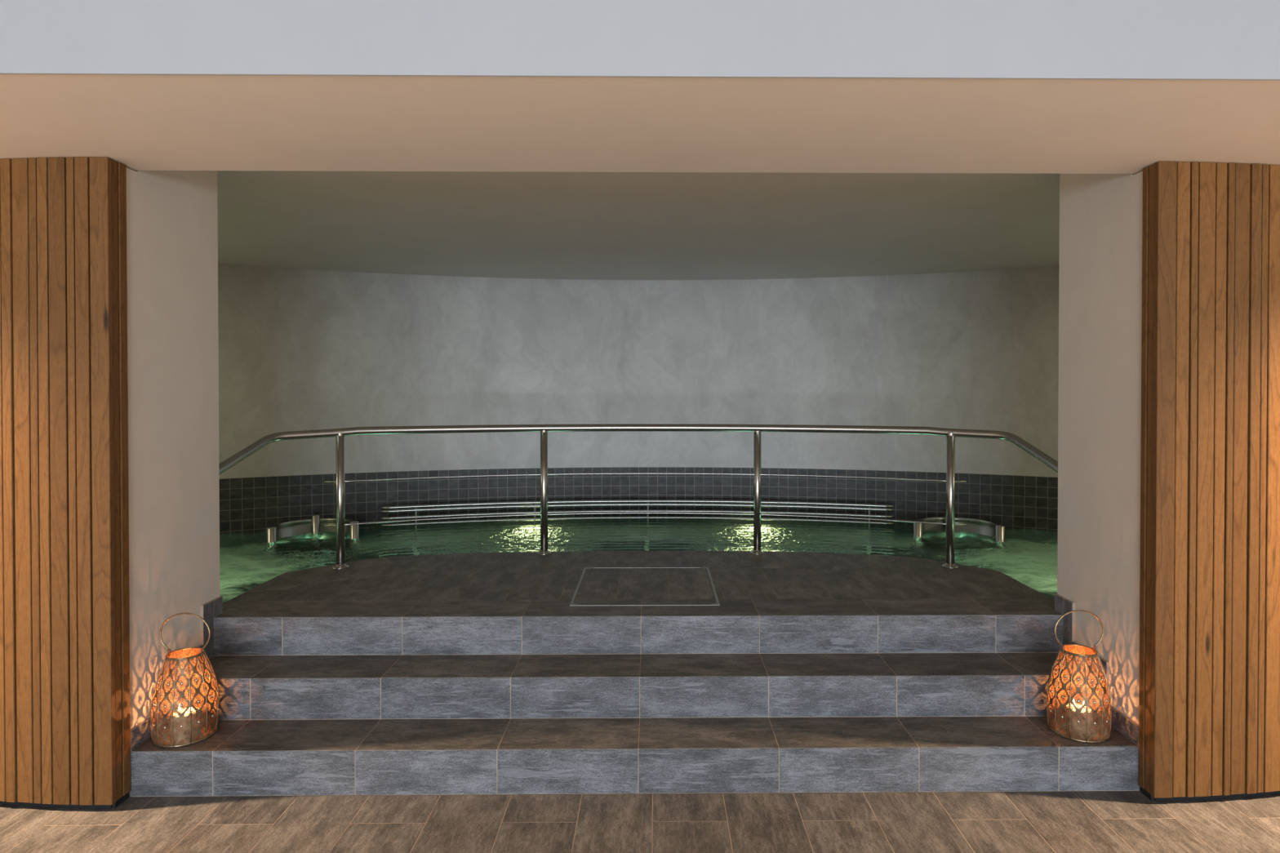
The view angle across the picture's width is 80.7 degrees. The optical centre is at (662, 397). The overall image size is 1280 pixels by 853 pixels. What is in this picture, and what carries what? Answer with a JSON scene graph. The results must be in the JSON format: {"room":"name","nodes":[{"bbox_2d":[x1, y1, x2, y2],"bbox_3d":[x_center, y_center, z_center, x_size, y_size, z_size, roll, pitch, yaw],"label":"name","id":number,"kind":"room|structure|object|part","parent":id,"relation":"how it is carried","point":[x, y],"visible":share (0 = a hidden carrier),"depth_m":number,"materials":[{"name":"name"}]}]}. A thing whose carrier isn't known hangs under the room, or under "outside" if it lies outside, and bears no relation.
{"room":"indoor spa","nodes":[
{"label":"indoor spa","id":0,"kind":"room"},
{"bbox_2d":[126,167,219,728],"bbox_3d":[-4.385,0.233,3.470,4.245,2.900,0.701,0,1,-1],"label":"wall","id":1,"kind":"structure","parent":0,"point":[172,215],"depth_m":3.47,"materials":[{"name":"beige paint"}]},
{"bbox_2d":[0,156,130,808],"bbox_3d":[-3.048,0.357,3.239,1.652,2.658,0.193,0,1,12],"label":"cladding","id":2,"kind":"object","parent":1,"relation":"attached to","point":[65,718],"visible":1,"depth_m":3.06,"materials":[{"name":"brown wood"}]},
{"bbox_2d":[130,595,222,751],"bbox_3d":[-2.256,1.256,3.515,0.014,0.470,0.680,0,1,-1],"label":"baseboard","id":3,"kind":"structure","parent":1,"relation":"attached to","point":[140,733],"depth_m":3.70,"materials":[{"name":"grey tile"}]},
{"bbox_2d":[217,263,1058,479],"bbox_3d":[-0.146,0.672,6.946,12.216,3.850,2.693,0,1,-1],"label":"wall","id":4,"kind":"structure","parent":0,"point":[300,349],"depth_m":7.83,"materials":[{"name":"paint"}]},
{"bbox_2d":[219,466,1057,555],"bbox_3d":[-0.145,1.658,6.878,11.999,1.780,2.549,0,1,-1],"label":"tile band","id":5,"kind":"object","parent":4,"relation":"attached to","point":[247,505],"visible":0.27,"depth_m":7.79,"materials":[{"name":"tile"}]},
{"bbox_2d":[217,170,1059,279],"bbox_3d":[-0.134,-1.282,5.914,13.000,0.080,5.315,0,1,-1],"label":"ceiling","id":6,"kind":"structure","parent":0,"point":[508,224],"depth_m":5.39,"materials":[{"name":"paint"}]},
{"bbox_2d":[222,551,1054,611],"bbox_3d":[-0.120,1.245,4.609,4.480,0.300,1.460,0,1,-1],"label":"pool deck","id":7,"kind":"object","parent":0,"point":[735,575],"visible":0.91,"depth_m":4.58,"materials":[{"name":"grey tile"}]},
{"bbox_2d":[218,423,1057,569],"bbox_3d":[-0.127,0.645,4.584,4.607,0.900,1.478,0,1,-1],"label":"guard rail","id":8,"kind":"object","parent":7,"relation":"on","point":[340,433],"visible":0.94,"depth_m":5.01,"materials":[{"name":"silver metal"}]},
{"bbox_3d":[-2.067,0.656,4.825,0.051,0.864,0.051,0,1,-1],"label":"post","id":9,"kind":"part","parent":8,"relation":"part of","materials":[{"name":"silver metal"}]},
{"bbox_3d":[-0.827,0.651,5.239,0.051,0.864,0.051,0,1,-1],"label":"post","id":10,"kind":"part","parent":8,"relation":"part of","materials":[{"name":"silver metal"}]},
{"bbox_3d":[-0.127,0.335,4.580,4.607,0.280,1.478,0,1,-1],"label":"rail","id":11,"kind":"part","parent":8,"relation":"part of","materials":[{"name":"silver metal"}]},
{"bbox_3d":[-0.110,0.818,5.064,4.121,0.012,0.480,0,1,-1],"label":"rod","id":12,"kind":"part","parent":8,"relation":"part of","materials":[{"name":"silver metal"}]},
{"bbox_3d":[-0.110,0.539,5.061,4.121,0.012,0.480,0,1,-1],"label":"rod","id":13,"kind":"part","parent":8,"relation":"part of","materials":[{"name":"silver metal"}]},
{"bbox_3d":[0.658,0.652,5.246,0.051,0.864,0.051,0,1,-1],"label":"post","id":14,"kind":"part","parent":8,"relation":"part of","materials":[{"name":"silver metal"}]},
{"bbox_3d":[1.853,0.656,4.849,0.051,0.864,0.051,0,1,-1],"label":"post","id":15,"kind":"part","parent":8,"relation":"part of","materials":[{"name":"silver metal"}]},
{"bbox_2d":[569,567,719,605],"bbox_3d":[-0.100,1.097,4.404,0.795,0.006,0.845,0,1,-1],"label":"access hatch","id":16,"kind":"object","parent":7,"relation":"on","point":[597,586],"visible":1,"depth_m":4.35,"materials":[{"name":"metal"}]},
{"bbox_2d":[0,791,1279,852],"bbox_3d":[0.029,1.816,-3.347,13.197,0.120,14.302,0,1,-1],"label":"floor","id":17,"kind":"structure","parent":0,"point":[1030,821],"depth_m":2.97,"materials":[{"name":"brown wood"}]},
{"bbox_2d":[128,598,1140,796],"bbox_3d":[-0.109,1.393,3.651,4.310,0.578,0.903,0,1,-1],"label":"staircase","id":18,"kind":"structure","parent":17,"relation":"on","point":[317,697],"depth_m":3.50,"materials":[{"name":"grey tile"}]},
{"bbox_2d":[150,612,219,747],"bbox_3d":[-2.110,1.221,3.326,0.258,0.542,0.260,0,1,-11],"label":"lantern","id":19,"kind":"object","parent":18,"relation":"on","point":[163,738],"visible":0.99,"depth_m":3.25,"materials":[{"name":"brown metal"}]},
{"bbox_3d":[-2.110,1.033,3.324,0.223,0.166,0.007,0,1,-1],"label":"handle","id":20,"kind":"part","parent":19,"relation":"part of","materials":[{"name":"gold metal"}]},
{"bbox_2d":[170,706,199,738],"bbox_3d":[-2.110,1.421,3.328,0.110,0.141,0.110,0,1,-1],"label":"pillar candle","id":21,"kind":"object","parent":19,"relation":"in","point":[180,721],"visible":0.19,"depth_m":3.29,"materials":[{"name":"wax"}]},
{"bbox_2d":[1046,609,1111,742],"bbox_3d":[1.862,1.222,3.370,0.258,0.542,0.260,0,1,-16],"label":"lantern","id":22,"kind":"object","parent":18,"relation":"on","point":[1056,722],"visible":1,"depth_m":3.30,"materials":[{"name":"brown metal"}]},
{"bbox_3d":[1.862,1.033,3.368,0.223,0.166,0.007,0,1,-1],"label":"handle","id":23,"kind":"part","parent":22,"relation":"part of","materials":[{"name":"gold metal"}]},
{"bbox_2d":[1065,698,1093,734],"bbox_3d":[1.864,1.421,3.372,0.110,0.141,0.110,0,1,-1],"label":"pillar candle","id":24,"kind":"object","parent":22,"relation":"in","point":[1082,720],"visible":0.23,"depth_m":3.33,"materials":[{"name":"wax"}]},
{"bbox_2d":[1057,171,1142,724],"bbox_3d":[4.170,0.234,3.570,4.245,2.900,0.691,0,1,-1],"label":"wall","id":25,"kind":"structure","parent":0,"point":[1100,264],"depth_m":3.50,"materials":[{"name":"beige paint"}]},
{"bbox_2d":[1054,593,1138,746],"bbox_3d":[2.040,1.256,3.563,0.014,0.470,0.680,0,1,-1],"label":"baseboard","id":26,"kind":"structure","parent":25,"relation":"attached to","point":[1126,726],"depth_m":3.50,"materials":[{"name":"grey tile"}]},
{"bbox_2d":[1138,161,1279,800],"bbox_3d":[2.855,0.357,3.317,1.688,2.658,0.187,0,1,-14],"label":"cladding","id":27,"kind":"object","parent":25,"relation":"attached to","point":[1209,683],"visible":1,"depth_m":3.13,"materials":[{"name":"brown wood"}]},
{"bbox_3d":[-0.029,-1.572,-3.492,13.000,0.060,13.480,0,1,-1],"label":"ceiling","id":28,"kind":"structure","parent":0,"visible":0},
{"bbox_2d":[0,74,1279,173],"bbox_3d":[-0.099,-1.288,2.754,13.000,0.640,0.995,0,1,-1],"label":"beam","id":29,"kind":"structure","parent":28,"relation":"attached to","point":[140,122],"depth_m":2.69,"materials":[{"name":"paint"}]},
{"bbox_2d":[0,0,1279,80],"bbox_3d":[-0.093,-1.282,2.251,13.000,0.643,0.010,0,1,-1],"label":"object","id":30,"kind":"structure","parent":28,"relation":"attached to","point":[904,39],"depth_m":2.25,"materials":[{"name":"white paint"}]},
{"bbox_3d":[-0.137,2.596,6.113,12.000,0.080,4.600,0,1,-1],"label":"floor","id":31,"kind":"structure","parent":0,"visible":0},
{"bbox_2d":[266,514,359,542],"bbox_3d":[-3.130,1.835,6.558,0.814,1.432,1.332,0,1,-13],"label":"station","id":32,"kind":"object","parent":31,"relation":"on","point":[314,525],"visible":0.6,"depth_m":7.07,"materials":[{"name":"metal"}]},
{"bbox_3d":[-3.463,1.849,6.668,0.084,1.402,0.084,0,1,-1],"label":"post","id":33,"kind":"part","parent":32,"relation":"part of","materials":[{"name":"metal"}]},
{"bbox_3d":[-3.290,1.829,7.143,0.072,1.432,0.072,0,1,-1],"label":"post","id":34,"kind":"part","parent":32,"relation":"part of","materials":[{"name":"metal"}]},
{"bbox_3d":[-2.846,1.846,6.955,0.084,1.402,0.084,0,1,-1],"label":"post","id":35,"kind":"part","parent":32,"relation":"part of","materials":[{"name":"metal"}]},
{"bbox_2d":[381,499,893,545],"bbox_3d":[-0.225,1.810,7.080,5.066,1.473,2.176,0,1,-1],"label":"bench","id":36,"kind":"object","parent":31,"relation":"on","point":[415,510],"visible":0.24,"depth_m":7.64,"materials":[{"name":"metal"}]},
{"bbox_2d":[219,515,1057,603],"bbox_3d":[-0.135,1.296,6.008,11.980,0.052,4.257,0,1,-1],"label":"pool water","id":37,"kind":"object","parent":31,"relation":"on","point":[1028,557],"visible":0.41,"depth_m":6.71,"materials":[{"name":"green liquid"}]},
{"bbox_2d":[913,513,1005,558],"bbox_3d":[2.787,1.835,6.660,0.942,1.432,1.254,0,1,-1],"label":"station","id":38,"kind":"object","parent":31,"relation":"on","point":[984,527],"visible":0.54,"depth_m":7.13,"materials":[{"name":"metal"}]},
{"bbox_3d":[2.354,1.847,6.952,0.084,1.402,0.084,0,1,-1],"label":"post","id":39,"kind":"part","parent":38,"relation":"part of","materials":[{"name":"metal"}]},
{"bbox_3d":[3.026,1.849,6.760,0.084,1.402,0.084,0,1,-1],"label":"post","id":40,"kind":"part","parent":38,"relation":"part of","materials":[{"name":"metal"}]}
]}

